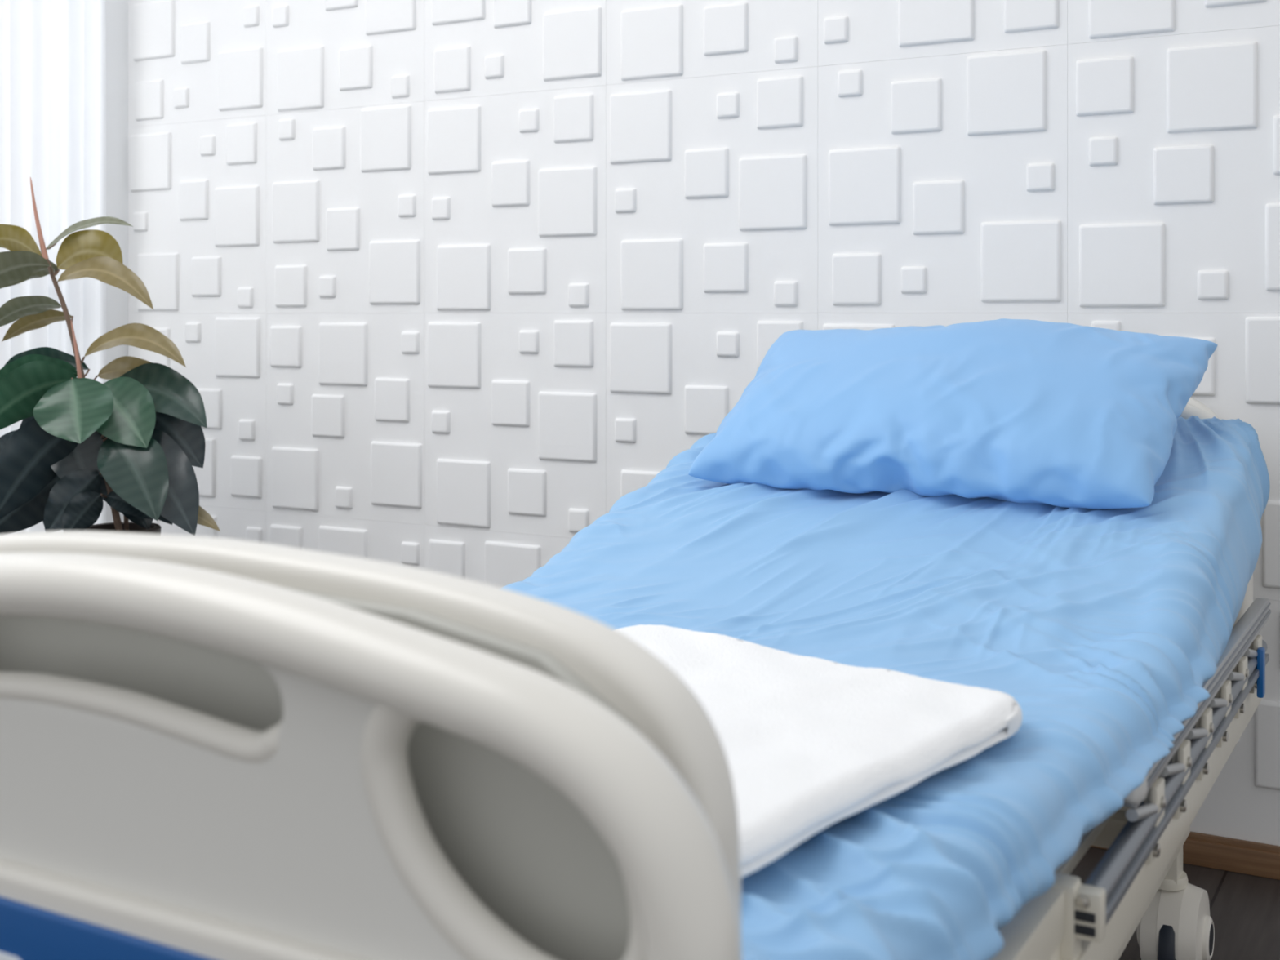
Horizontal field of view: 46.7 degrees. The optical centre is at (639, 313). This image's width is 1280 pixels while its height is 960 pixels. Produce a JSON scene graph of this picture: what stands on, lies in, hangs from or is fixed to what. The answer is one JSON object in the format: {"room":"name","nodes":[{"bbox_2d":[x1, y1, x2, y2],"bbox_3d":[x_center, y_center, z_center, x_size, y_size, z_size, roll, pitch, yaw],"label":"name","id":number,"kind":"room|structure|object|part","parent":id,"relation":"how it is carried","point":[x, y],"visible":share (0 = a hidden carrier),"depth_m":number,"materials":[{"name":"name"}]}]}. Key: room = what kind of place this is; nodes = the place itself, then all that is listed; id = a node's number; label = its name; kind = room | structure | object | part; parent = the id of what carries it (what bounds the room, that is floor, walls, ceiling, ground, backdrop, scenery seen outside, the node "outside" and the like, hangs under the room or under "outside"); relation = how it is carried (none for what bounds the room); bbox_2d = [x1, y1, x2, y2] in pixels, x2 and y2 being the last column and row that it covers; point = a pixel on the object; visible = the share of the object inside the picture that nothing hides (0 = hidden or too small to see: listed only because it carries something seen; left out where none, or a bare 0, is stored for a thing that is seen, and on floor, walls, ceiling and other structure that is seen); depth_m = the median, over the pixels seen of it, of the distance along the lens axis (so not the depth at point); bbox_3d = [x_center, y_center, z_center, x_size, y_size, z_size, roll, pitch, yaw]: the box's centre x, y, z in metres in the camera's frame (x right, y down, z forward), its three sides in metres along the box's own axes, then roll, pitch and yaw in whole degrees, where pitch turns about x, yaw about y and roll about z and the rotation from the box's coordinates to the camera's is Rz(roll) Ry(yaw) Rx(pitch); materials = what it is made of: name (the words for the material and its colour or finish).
{"room":"hospital room","nodes":[
{"label":"hospital room","id":0,"kind":"room"},
{"bbox_2d":[105,0,128,523],"bbox_3d":[-2.308,-0.260,2.517,0.160,2.480,3.720,0,0,30],"label":"window frame","id":1,"kind":"structure","parent":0,"point":[116,11],"depth_m":3.96,"materials":[{"name":"white paint"}]},
{"bbox_2d":[0,0,106,533],"bbox_3d":[-1.982,-0.216,2.838,0.040,2.352,2.400,0,0,30],"label":"sheer curtain","id":2,"kind":"object","parent":1,"relation":"hanging from","point":[53,131],"visible":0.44,"depth_m":3.72,"materials":[{"name":"white fabric"}]},
{"bbox_2d":[128,0,1279,845],"bbox_3d":[0.605,-0.260,2.928,4.500,2.480,0.128,0,0,30],"label":"wall","id":3,"kind":"structure","parent":0,"point":[440,286],"depth_m":3.25,"materials":[{"name":"white paint"}]},
{"bbox_2d":[1090,831,1279,879],"bbox_3d":[0.573,0.953,2.872,4.500,0.055,0.018,0,0,30],"label":"baseboard","id":4,"kind":"structure","parent":3,"relation":"attached to","point":[1218,852],"depth_m":2.60,"materials":[{"name":"brown wood"}]},
{"bbox_2d":[1069,846,1279,959],"bbox_3d":[-0.568,1.010,0.954,4.730,0.060,4.720,0,0,30],"label":"floor","id":5,"kind":"structure","parent":0,"point":[1245,908],"depth_m":2.43,"materials":[{"name":"brown wood"}]},
{"bbox_2d":[0,177,220,535],"bbox_3d":[-1.205,0.339,3.285,0.552,1.283,0.259,0,0,0],"label":"rubber plant","id":6,"kind":"object","parent":5,"relation":"on","point":[132,441],"visible":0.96,"depth_m":3.25,"materials":[{"name":"green plant"}]},
{"bbox_3d":[-1.226,0.171,3.298,0.210,0.659,0.162,0,0,0],"label":"stem","id":7,"kind":"part","parent":6,"relation":"part of","materials":[{"name":"plant"}]},
{"bbox_3d":[-1.151,0.727,3.288,0.200,0.506,0.200,0,0,0],"label":"plant pot","id":8,"kind":"part","parent":6,"relation":"part of","materials":[{"name":"white"}]},
{"bbox_2d":[0,396,1271,959],"bbox_3d":[0.160,0.545,1.875,1.008,0.870,2.116,0,0,30],"label":"hospital bed","id":9,"kind":"object","parent":5,"relation":"on","point":[211,748],"visible":0.47,"depth_m":0.91,"materials":[{"name":"white plastic"}]},
{"bbox_3d":[-0.355,0.474,0.965,0.610,0.152,0.010,0,0,30],"label":"accent panel","id":10,"kind":"part","parent":9,"relation":"part of","materials":[{"name":"blue plastic"}]},
{"bbox_3d":[-0.349,0.480,0.975,0.660,0.200,0.022,0,0,30],"label":"panel","id":11,"kind":"part","parent":9,"relation":"part of","materials":[{"name":"white plastic"}]},
{"bbox_3d":[-0.341,0.389,0.989,0.860,0.402,0.024,0,0,30],"label":"panel","id":12,"kind":"part","parent":9,"relation":"part of","materials":[{"name":"white plastic"}]},
{"bbox_3d":[-0.315,0.380,1.036,0.774,0.400,0.028,0,0,30],"label":"recess panel","id":13,"kind":"part","parent":9,"relation":"part of","materials":[{"name":"grey plastic"}]},
{"bbox_3d":[-0.303,0.382,1.056,0.819,0.439,0.048,0,0,30],"label":"footboard","id":14,"kind":"part","parent":9,"relation":"part of","materials":[{"name":"white plastic"}]},
{"bbox_3d":[0.157,0.561,1.866,0.958,0.118,1.800,0,0,30],"label":"bed frame","id":15,"kind":"part","parent":9,"relation":"part of","materials":[{"name":"beige metal"}]},
{"bbox_3d":[0.137,0.757,1.831,0.810,0.045,1.360,0,0,30],"label":"frame","id":16,"kind":"part","parent":9,"relation":"part of","materials":[{"name":"beige metal"}]},
{"bbox_3d":[0.772,0.716,2.172,0.060,0.241,0.060,0,0,30],"label":"leg post","id":17,"kind":"part","parent":9,"relation":"part of","materials":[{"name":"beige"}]},
{"bbox_3d":[0.735,0.469,1.905,0.022,0.032,1.040,0,0,30],"label":"rail","id":18,"kind":"part","parent":9,"relation":"part of","materials":[{"name":"silver metal"}]},
{"bbox_3d":[0.672,0.330,2.773,0.819,0.439,0.048,0,0,30],"label":"headboard","id":19,"kind":"part","parent":9,"relation":"part of","materials":[{"name":"white plastic"}]},
{"bbox_3d":[0.931,0.538,2.222,0.010,0.073,0.024,0,0,30],"label":"release lever","id":20,"kind":"part","parent":9,"relation":"part of","materials":[{"name":"blue plastic"}]},
{"bbox_3d":[0.158,0.359,1.857,0.870,0.330,1.785,0,0,30],"label":"mattress","id":21,"kind":"object","parent":9,"relation":"on","visible":0},
{"bbox_2d":[502,415,1270,959],"bbox_3d":[0.181,0.339,1.851,0.998,0.350,1.854,0,0,30],"label":"sheet","id":22,"kind":"object","parent":21,"relation":"on","point":[1106,628],"visible":0.38,"depth_m":1.84,"materials":[{"name":"blue fabric"}]},
{"bbox_2d":[615,624,1022,878],"bbox_3d":[0.031,0.379,1.386,0.564,0.036,0.518,0,0,44],"label":"folded blanket","id":23,"kind":"object","parent":22,"relation":"on","point":[810,744],"visible":0.5,"depth_m":1.31,"materials":[{"name":"white fabric"}]},
{"bbox_2d":[688,318,1217,508],"bbox_3d":[0.500,0.145,2.423,0.774,0.273,0.447,0,0,29],"label":"pillow","id":24,"kind":"object","parent":22,"relation":"on","point":[1064,415],"visible":0.99,"depth_m":2.29,"materials":[{"name":"blue fabric"}]}
]}

